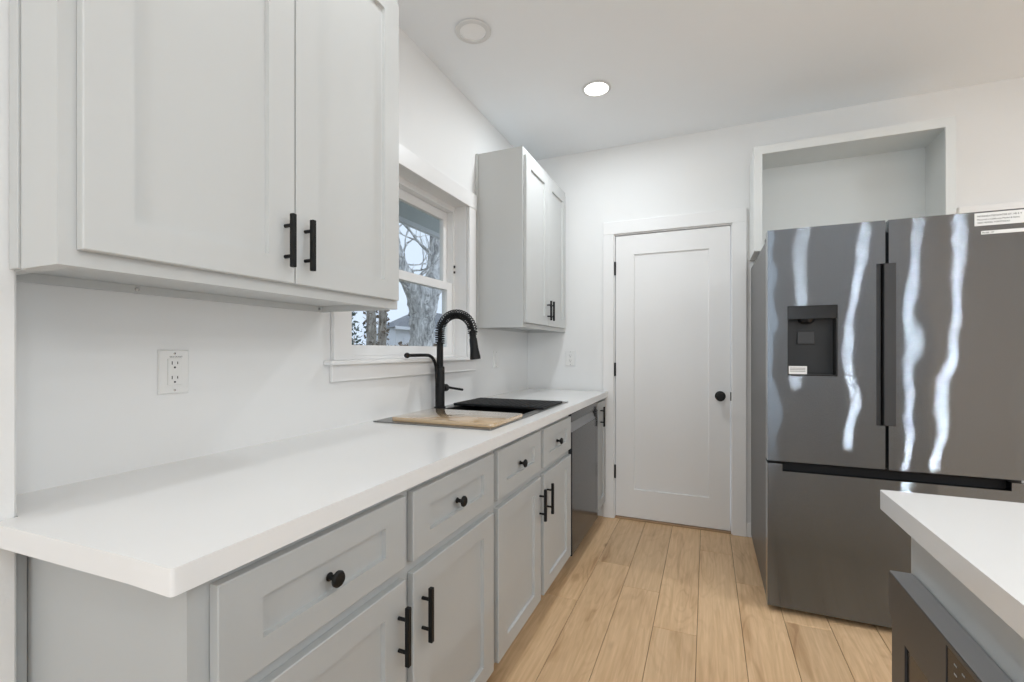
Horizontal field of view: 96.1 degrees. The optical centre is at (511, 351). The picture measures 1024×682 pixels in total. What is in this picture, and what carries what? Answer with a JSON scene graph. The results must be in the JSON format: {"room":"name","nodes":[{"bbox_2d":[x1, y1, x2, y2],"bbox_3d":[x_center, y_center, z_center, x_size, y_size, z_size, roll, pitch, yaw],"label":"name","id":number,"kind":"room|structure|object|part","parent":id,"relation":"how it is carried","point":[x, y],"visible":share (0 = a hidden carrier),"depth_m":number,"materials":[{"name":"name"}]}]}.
{"room":"kitchen","nodes":[
{"label":"kitchen","id":0,"kind":"room"},
{"bbox_2d":[0,0,15,681],"bbox_3d":[-1.990,-0.136,-1.411,0.330,2.682,4.964,0,0,23],"label":"wall","id":1,"kind":"structure","parent":0,"point":[7,276],"depth_m":0.80,"materials":[{"name":"paint"}]},
{"bbox_2d":[16,27,527,494],"bbox_3d":[-0.495,-0.136,2.340,0.160,2.682,3.108,0,0,23],"label":"wall","id":2,"kind":"structure","parent":0,"point":[89,405],"depth_m":1.29,"materials":[{"name":"paint"}]},
{"bbox_2d":[158,350,188,394],"bbox_3d":[-0.884,0.054,1.205,0.007,0.115,0.075,0,0,23],"label":"wall outlet","id":3,"kind":"object","parent":2,"relation":"attached to","point":[173,365],"visible":1,"depth_m":1.20,"materials":[{"name":"white plastic"}]},
{"bbox_2d":[167,359,181,384],"bbox_3d":[-0.882,0.054,1.205,0.003,0.067,0.033,0,0,23],"label":"receptacle","id":4,"kind":"object","parent":3,"relation":"attached to","point":[174,366],"depth_m":1.20,"materials":[{"name":"white plastic"}]},
{"bbox_2d":[9,0,398,312],"bbox_3d":[-0.683,-0.665,1.196,0.380,1.050,0.880,0,0,23],"label":"upper cabinet","id":5,"kind":"object","parent":2,"relation":"attached to","point":[246,152],"visible":1,"depth_m":0.96,"materials":[{"name":"grey paint"}]},
{"bbox_3d":[-0.859,-0.666,0.797,0.030,1.048,0.006,0,0,23],"label":"scribe moulding","id":6,"kind":"part","parent":5,"relation":"part of","materials":[{"name":"grey paint"}]},
{"bbox_3d":[-0.849,-0.150,1.274,0.013,0.019,0.834,0,0,23],"label":"hanging rail","id":7,"kind":"part","parent":5,"relation":"part of","materials":[{"name":"grey paint"}]},
{"bbox_3d":[-0.627,-0.656,0.949,0.018,0.978,0.420,0,0,23],"label":"door","id":8,"kind":"part","parent":5,"relation":"part of","materials":[{"name":"grey paint"}]},
{"bbox_3d":[-0.710,-0.167,1.215,0.301,0.014,0.834,0,0,23],"label":"panel","id":9,"kind":"part","parent":5,"relation":"part of","materials":[{"name":"grey paint"}]},
{"bbox_3d":[-0.533,-0.265,1.105,0.033,0.128,0.012,0,0,23],"label":"handle","id":10,"kind":"part","parent":5,"relation":"part of","materials":[{"name":"black metal"}]},
{"bbox_3d":[-0.509,-0.265,1.161,0.033,0.128,0.012,0,0,23],"label":"handle","id":11,"kind":"part","parent":5,"relation":"part of","materials":[{"name":"black metal"}]},
{"bbox_3d":[-0.463,-0.656,1.337,0.018,0.978,0.416,0,0,23],"label":"door","id":12,"kind":"part","parent":5,"relation":"part of","materials":[{"name":"grey paint"}]},
{"bbox_2d":[324,144,480,381],"bbox_3d":[-0.507,-0.408,2.253,0.197,1.046,1.200,0,0,23],"label":"window","id":13,"kind":"structure","parent":2,"relation":"in","point":[422,186],"depth_m":2.46,"materials":[{"name":"white paint"}]},
{"bbox_3d":[-0.540,-0.188,2.278,0.026,0.414,0.910,0,0,23],"label":"sash","id":14,"kind":"part","parent":13,"relation":"part of","materials":[{"name":"white paint"}]},
{"bbox_3d":[-0.557,-0.405,2.285,0.075,0.879,0.956,0,0,23],"label":"frame","id":15,"kind":"part","parent":13,"relation":"part of","materials":[{"name":"white paint"}]},
{"bbox_3d":[-0.571,-0.583,2.291,0.026,0.453,0.910,0,0,23],"label":"sash","id":16,"kind":"part","parent":13,"relation":"part of","materials":[{"name":"white paint"}]},
{"bbox_2d":[399,201,439,239],"bbox_3d":[-0.755,-1.156,3.081,0.875,0.198,7.000,0,0,23],"label":"eave","id":17,"kind":"object","parent":2,"relation":"attached to","point":[409,216],"depth_m":3.98},
{"bbox_2d":[493,351,498,367],"bbox_3d":[-0.105,0.055,3.047,0.008,0.115,0.075,0,0,23],"label":"wall switch","id":18,"kind":"object","parent":2,"relation":"attached to","point":[495,353],"visible":1,"depth_m":3.04,"materials":[{"name":"white plastic"}]},
{"bbox_2d":[475,146,565,332],"bbox_3d":[0.113,-0.665,3.114,0.356,1.050,0.878,0,0,23],"label":"upper cabinet","id":19,"kind":"object","parent":2,"relation":"attached to","point":[521,210],"visible":0.99,"depth_m":2.76,"materials":[{"name":"grey paint"}]},
{"bbox_3d":[-0.212,-0.666,2.780,0.017,1.048,0.010,0,0,23],"label":"scribe moulding","id":20,"kind":"part","parent":19,"relation":"part of","materials":[{"name":"grey paint"}]},
{"bbox_3d":[-0.041,-0.150,3.185,0.013,0.019,0.835,0,0,23],"label":"hanging rail","id":21,"kind":"part","parent":19,"relation":"part of","materials":[{"name":"grey paint"}]},
{"bbox_3d":[0.086,-0.167,3.131,0.275,0.014,0.835,0,0,23],"label":"panel","id":22,"kind":"part","parent":19,"relation":"part of","materials":[{"name":"grey paint"}]},
{"bbox_3d":[0.155,-0.656,2.865,0.018,0.978,0.404,0,0,23],"label":"door","id":23,"kind":"part","parent":19,"relation":"part of","materials":[{"name":"grey paint"}]},
{"bbox_3d":[0.222,-0.665,3.074,0.019,1.050,0.868,0,0,23],"label":"frame","id":24,"kind":"part","parent":19,"relation":"part of","materials":[{"name":"grey paint"}]},
{"bbox_3d":[0.247,-0.265,3.016,0.033,0.128,0.012,0,0,23],"label":"handle","id":25,"kind":"part","parent":19,"relation":"part of","materials":[{"name":"black metal"}]},
{"bbox_3d":[0.270,-0.265,3.069,0.033,0.128,0.012,0,0,23],"label":"handle","id":26,"kind":"part","parent":19,"relation":"part of","materials":[{"name":"black metal"}]},
{"bbox_3d":[0.312,-0.656,3.235,0.018,0.978,0.395,0,0,23],"label":"door","id":27,"kind":"part","parent":19,"relation":"part of","materials":[{"name":"grey paint"}]},
{"bbox_2d":[486,516,891,681],"bbox_3d":[1.159,1.265,-1.142,5.920,0.120,8.232,0,0,23],"label":"floor","id":28,"kind":"structure","parent":0,"point":[635,601],"depth_m":2.01,"materials":[{"name":"brown wood"}]},
{"bbox_2d":[16,451,493,681],"bbox_3d":[-0.524,0.768,1.228,0.648,0.873,1.034,0,0,23],"label":"base cabinet","id":29,"kind":"object","parent":28,"relation":"on","point":[400,588],"visible":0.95,"depth_m":0.86,"materials":[{"name":"grey paint"}]},
{"bbox_3d":[-0.908,0.767,0.839,0.050,0.872,0.019,0,0,23],"label":"scribe moulding","id":30,"kind":"part","parent":29,"relation":"part of","materials":[{"name":"grey paint"}]},
{"bbox_2d":[0,389,607,597],"bbox_3d":[-0.173,0.310,2.088,0.630,0.038,2.961,0,0,23],"label":"countertop","id":31,"kind":"structure","parent":29,"relation":"on","point":[174,528],"depth_m":0.92,"materials":[{"name":"white stone"}]},
{"bbox_2d":[404,309,480,408],"bbox_3d":[-0.289,0.039,2.236,0.251,0.493,0.495,0,0,23],"label":"kitchen faucet","id":32,"kind":"object","parent":31,"relation":"on","point":[441,387],"visible":1,"depth_m":2.29,"materials":[{"name":"black metal"}]},
{"bbox_3d":[-0.417,0.092,2.181,0.016,0.161,0.252,0,0,23],"label":"holder arm","id":33,"kind":"part","parent":32,"relation":"part of","materials":[{"name":"black metal"}]},
{"bbox_3d":[-0.302,0.197,2.431,0.015,0.037,0.148,0,0,27],"label":"lever","id":34,"kind":"part","parent":32,"relation":"part of","materials":[{"name":"black metal"}]},
{"bbox_2d":[373,401,567,430],"bbox_3d":[-0.126,0.398,2.251,0.534,0.223,1.012,0,0,23],"label":"sink","id":35,"kind":"object","parent":31,"relation":"in","point":[526,413],"visible":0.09,"depth_m":2.18,"materials":[{"name":"stone"}]},
{"bbox_2d":[392,408,522,427],"bbox_3d":[-0.224,0.278,1.945,0.464,0.015,0.310,0,0,23],"label":"cutting board","id":36,"kind":"object","parent":35,"relation":"on","point":[487,419],"visible":1,"depth_m":1.88,"materials":[{"name":"brown wood"}]},
{"bbox_2d":[450,406,536,413],"bbox_3d":[-0.132,0.400,2.210,0.438,0.218,0.818,0,0,23],"label":"basin","id":37,"kind":"object","parent":35,"relation":"in","point":[473,408],"depth_m":2.58,"materials":[{"name":"metal"}]},
{"bbox_2d":[454,398,561,409],"bbox_3d":[-0.017,0.280,2.489,0.506,0.012,0.320,0,0,23],"label":"drying mat","id":38,"kind":"object","parent":35,"relation":"on","point":[484,402],"visible":1,"depth_m":2.42,"materials":[{"name":"black rubber"}]},
{"bbox_3d":[-0.355,0.436,0.903,0.018,0.172,0.465,0,0,23],"label":"drawer","id":39,"kind":"part","parent":29,"relation":"part of","materials":[{"name":"grey paint"}]},
{"bbox_3d":[-0.355,0.822,0.903,0.018,0.540,0.465,0,0,23],"label":"door","id":40,"kind":"part","parent":29,"relation":"part of","materials":[{"name":"grey paint"}]},
{"bbox_3d":[-0.279,0.716,1.135,0.019,0.769,1.015,0,0,23],"label":"frame","id":41,"kind":"part","parent":29,"relation":"part of","materials":[{"name":"grey paint"}]},
{"bbox_3d":[-0.342,0.439,0.891,0.029,0.032,0.032,0,0,23],"label":"knob","id":42,"kind":"part","parent":29,"relation":"part of","materials":[{"name":"black metal"}]},
{"bbox_3d":[-0.252,0.668,1.080,0.033,0.138,0.012,0,0,23],"label":"handle","id":43,"kind":"part","parent":29,"relation":"part of","materials":[{"name":"black metal"}]},
{"bbox_3d":[-0.214,0.668,1.171,0.033,0.138,0.012,0,0,23],"label":"handle","id":44,"kind":"part","parent":29,"relation":"part of","materials":[{"name":"black metal"}]},
{"bbox_3d":[-0.161,0.436,1.362,0.018,0.172,0.469,0,0,23],"label":"drawer","id":45,"kind":"part","parent":29,"relation":"part of","materials":[{"name":"grey paint"}]},
{"bbox_3d":[-0.161,0.822,1.362,0.018,0.540,0.469,0,0,23],"label":"door","id":46,"kind":"part","parent":29,"relation":"part of","materials":[{"name":"grey paint"}]},
{"bbox_3d":[-0.148,0.439,1.349,0.029,0.032,0.032,0,0,23],"label":"knob","id":47,"kind":"part","parent":29,"relation":"part of","materials":[{"name":"black metal"}]},
{"bbox_2d":[491,415,570,662],"bbox_3d":[-0.134,0.768,2.150,0.648,0.873,0.968,0,0,23],"label":"base cabinet","id":48,"kind":"object","parent":28,"relation":"on","point":[531,508],"visible":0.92,"depth_m":1.90,"materials":[{"name":"grey paint"}]},
{"bbox_3d":[0.031,0.436,1.817,0.018,0.172,0.449,0,0,23],"label":"drawer","id":49,"kind":"part","parent":48,"relation":"part of","materials":[{"name":"grey paint"}]},
{"bbox_3d":[0.032,0.822,1.819,0.018,0.540,0.446,0,0,23],"label":"door","id":50,"kind":"part","parent":48,"relation":"part of","materials":[{"name":"grey paint"}]},
{"bbox_3d":[0.045,0.439,1.805,0.029,0.032,0.032,0,0,23],"label":"knob","id":51,"kind":"part","parent":48,"relation":"part of","materials":[{"name":"black metal"}]},
{"bbox_3d":[0.135,0.668,1.997,0.033,0.138,0.012,0,0,23],"label":"handle","id":52,"kind":"part","parent":48,"relation":"part of","materials":[{"name":"black metal"}]},
{"bbox_3d":[0.175,0.668,2.090,0.033,0.138,0.012,0,0,23],"label":"handle","id":53,"kind":"part","parent":48,"relation":"part of","materials":[{"name":"black metal"}]},
{"bbox_3d":[0.221,0.436,2.266,0.018,0.172,0.444,0,0,23],"label":"drawer","id":54,"kind":"part","parent":48,"relation":"part of","materials":[{"name":"grey paint"}]},
{"bbox_3d":[0.221,0.822,2.266,0.018,0.540,0.444,0,0,23],"label":"door","id":55,"kind":"part","parent":48,"relation":"part of","materials":[{"name":"grey paint"}]},
{"bbox_2d":[568,402,597,555],"bbox_3d":[0.177,0.771,2.893,0.588,0.867,0.630,0,0,23],"label":"dishwasher","id":56,"kind":"object","parent":28,"relation":"on","point":[583,451],"visible":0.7,"depth_m":2.72,"materials":[{"name":"grey metal"}]},
{"bbox_2d":[597,399,604,510],"bbox_3d":[0.359,0.768,3.316,0.648,0.873,0.280,0,0,23],"label":"base cabinet","id":57,"kind":"object","parent":28,"relation":"on","point":[600,404],"visible":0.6,"depth_m":3.20,"materials":[{"name":"grey paint"}]},
{"bbox_3d":[0.618,0.447,3.139,0.033,0.136,0.012,0,0,23],"label":"handle","id":58,"kind":"part","parent":57,"relation":"part of","materials":[{"name":"black metal"}]},
{"bbox_2d":[751,208,1023,627],"bbox_3d":[1.775,0.324,2.363,0.911,1.762,0.888,0,0,23],"label":"refrigerator","id":59,"kind":"object","parent":28,"relation":"on","point":[889,355],"visible":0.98,"depth_m":1.99,"materials":[{"name":"grey metal"}]},
{"bbox_2d":[790,368,804,371],"bbox_3d":[1.297,0.085,2.090,0.060,0.018,0.001,0,0,23],"label":"label","id":60,"kind":"object","parent":59,"relation":"attached to","point":[791,369],"depth_m":2.09,"materials":[{"name":"white"}]},
{"bbox_3d":[1.358,-0.174,2.093,0.190,0.059,0.056,0,0,23],"label":"control panel","id":61,"kind":"part","parent":59,"relation":"part of","materials":[{"name":"black plastic"}]},
{"bbox_3d":[1.401,-0.026,2.081,0.442,1.063,0.070,0,0,23],"label":"door","id":62,"kind":"part","parent":59,"relation":"part of","materials":[{"name":"silver metal"}]},
{"bbox_3d":[1.581,-0.027,1.993,0.021,0.691,0.043,0,0,23],"label":"handle","id":63,"kind":"part","parent":59,"relation":"part of","materials":[{"name":"grey plastic"}]},
{"bbox_3d":[1.613,-0.027,1.973,0.042,0.691,0.044,0,0,23],"label":"handle","id":64,"kind":"part","parent":59,"relation":"part of","materials":[{"name":"grey plastic"}]},
{"bbox_3d":[1.618,0.846,1.990,0.911,0.658,0.070,0,0,23],"label":"freezer drawer","id":65,"kind":"part","parent":59,"relation":"part of","materials":[{"name":"silver metal"}]},
{"bbox_3d":[1.826,-0.026,1.901,0.458,1.063,0.070,0,0,23],"label":"door","id":66,"kind":"part","parent":59,"relation":"part of","materials":[{"name":"silver metal"}]},
{"bbox_2d":[889,537,1023,681],"bbox_3d":[0.729,0.767,-0.417,0.996,0.874,2.512,0,0,23],"label":"base cabinet","id":67,"kind":"object","parent":28,"relation":"on","point":[994,636],"depth_m":0.75,"materials":[{"name":"grey paint"}]},
{"bbox_3d":[0.653,0.701,0.629,0.033,0.344,0.616,0,0,23],"label":"door","id":68,"kind":"part","parent":67,"relation":"part of","materials":[{"name":"metal"}]},
{"bbox_3d":[0.649,0.677,0.641,0.008,0.254,0.467,0,0,23],"label":"door glass","id":69,"kind":"part","parent":67,"relation":"part of","materials":[{"name":"black plastic"}]},
{"bbox_3d":[0.854,0.656,0.545,0.476,0.435,0.618,0,0,23],"label":"microwave drawer","id":70,"kind":"part","parent":67,"relation":"part of","materials":[{"name":"grey metal"}]},
{"bbox_2d":[880,490,1023,638],"bbox_3d":[0.763,0.310,-0.438,1.078,0.038,2.600,0,0,23],"label":"countertop","id":71,"kind":"structure","parent":67,"relation":"on","point":[980,542],"depth_m":0.73,"materials":[{"name":"white stone"}]},
{"bbox_3d":[0.609,0.481,0.565,0.007,0.066,0.295,0,0,23],"label":"control glass","id":72,"kind":"part","parent":67,"relation":"part of","materials":[{"name":"black plastic"}]},
{"bbox_2d":[397,0,1023,159],"bbox_3d":[1.159,-1.537,-1.142,5.920,0.120,8.232,0,0,23],"label":"ceiling","id":73,"kind":"structure","parent":0,"point":[672,68],"depth_m":2.30,"materials":[{"name":"paint"}]},
{"bbox_2d":[455,19,490,43],"bbox_3d":[-0.180,-1.472,2.125,0.166,0.008,0.166,0,0,23],"label":"recessed light","id":74,"kind":"object","parent":73,"relation":"in","point":[471,31],"visible":1,"depth_m":2.12,"materials":[{"name":"white plastic"}]},
{"bbox_2d":[582,80,610,96],"bbox_3d":[0.475,-1.472,2.585,0.160,0.008,0.160,0,0,23],"label":"recessed light","id":75,"kind":"object","parent":73,"relation":"in","point":[596,88],"visible":1,"depth_m":2.58,"materials":[{"name":"white plastic"}]},
{"bbox_2d":[528,77,1023,522],"bbox_3d":[2.805,-0.136,2.544,5.760,2.682,0.160,0,0,23],"label":"wall","id":76,"kind":"structure","parent":0,"point":[706,171],"depth_m":3.11,"materials":[{"name":"paint"}]},
{"bbox_2d":[566,351,574,365],"bbox_3d":[0.437,0.054,3.454,0.075,0.115,0.007,0,0,23],"label":"wall outlet","id":77,"kind":"object","parent":76,"relation":"attached to","point":[570,355],"visible":1,"depth_m":3.45,"materials":[{"name":"white plastic"}]},
{"bbox_2d":[568,354,571,362],"bbox_3d":[0.436,0.054,3.453,0.033,0.067,0.003,0,0,23],"label":"receptacle","id":78,"kind":"object","parent":77,"relation":"attached to","point":[569,355],"depth_m":3.45,"materials":[{"name":"white plastic"}]},
{"bbox_2d":[603,207,746,536],"bbox_3d":[1.116,0.137,3.224,0.932,2.136,0.223,0,0,23],"label":"door","id":79,"kind":"structure","parent":76,"relation":"in","point":[675,286],"depth_m":3.18,"materials":[{"name":"white paint"}]},
{"bbox_3d":[1.371,0.299,3.031,0.066,0.066,0.067,0,0,23],"label":"knob","id":80,"kind":"part","parent":79,"relation":"part of","materials":[{"name":"black metal"}]},
{"bbox_2d":[747,522,751,536],"bbox_3d":[2.157,1.159,2.723,1.373,0.091,0.014,0,0,23],"label":"baseboard","id":81,"kind":"structure","parent":76,"relation":"attached to","point":[748,523],"depth_m":2.98,"materials":[{"name":"white paint"}]},
{"bbox_2d":[749,116,955,260],"bbox_3d":[1.902,-0.891,2.668,0.914,0.612,0.314,0,0,23],"label":"niche","id":82,"kind":"object","parent":76,"relation":"attached to","point":[902,171],"visible":0.73,"depth_m":2.70,"materials":[{"name":"white paint"}]},
{"bbox_2d":[957,201,1023,213],"bbox_3d":[3.239,-0.781,2.261,1.619,0.043,0.022,0,0,23],"label":"trim","id":83,"kind":"structure","parent":76,"relation":"attached to","point":[1010,205],"depth_m":2.51,"materials":[{"name":"white paint"}]},
{"label":"outside","id":84,"kind":"structure","parent":0,"visible":0},
{"bbox_3d":[-23.850,1.955,37.279,69.600,0.300,110.000,0,0,23],"label":"ground","id":85,"kind":"structure","parent":84,"visible":0},
{"bbox_2d":[352,311,373,344],"bbox_3d":[-2.206,0.614,5.892,1.059,2.386,0.950,0,0,23],"label":"shrub","id":86,"kind":"object","parent":85,"relation":"on","point":[354,313],"visible":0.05,"depth_m":5.96,"materials":[{"name":"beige plant"}]},
{"bbox_2d":[362,310,378,344],"bbox_3d":[-1.958,-0.285,6.386,0.234,4.234,0.225,0,0,-29],"label":"slim tree","id":87,"kind":"object","parent":85,"relation":"on","point":[371,316],"visible":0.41,"depth_m":6.34,"materials":[{"name":"beige plant"}]},
{"bbox_2d":[376,310,389,344],"bbox_3d":[-1.863,-0.285,6.606,0.229,4.235,0.222,0,0,-38],"label":"slim tree","id":88,"kind":"object","parent":85,"relation":"on","point":[383,319],"visible":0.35,"depth_m":6.57,"materials":[{"name":"beige plant"}]},
{"bbox_2d":[354,341,436,355],"bbox_3d":[-5.937,0.514,22.648,1.259,2.058,11.171,0,0,23],"label":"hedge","id":89,"kind":"object","parent":85,"relation":"on","point":[399,343],"visible":0.03,"depth_m":23.50,"materials":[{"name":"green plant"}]},
{"bbox_2d":[376,313,441,345],"bbox_3d":[-7.192,-0.970,45.217,3.300,5.550,17.800,0,0,23],"label":"house","id":90,"kind":"structure","parent":85,"relation":"on","point":[399,328],"depth_m":38.09,"materials":[{"name":"white"}]},
{"bbox_3d":[-8.512,0.355,39.586,0.045,2.900,2.600,0,0,23],"label":"garage door","id":91,"kind":"part","parent":90,"relation":"part of","materials":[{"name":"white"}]},
{"bbox_2d":[399,224,441,345],"bbox_3d":[-1.441,-0.580,6.688,1.178,4.848,2.095,0,0,23],"label":"tree","id":92,"kind":"object","parent":85,"relation":"on","point":[422,301],"visible":0.41,"depth_m":6.51,"materials":[{"name":"grey plant"}]}
]}

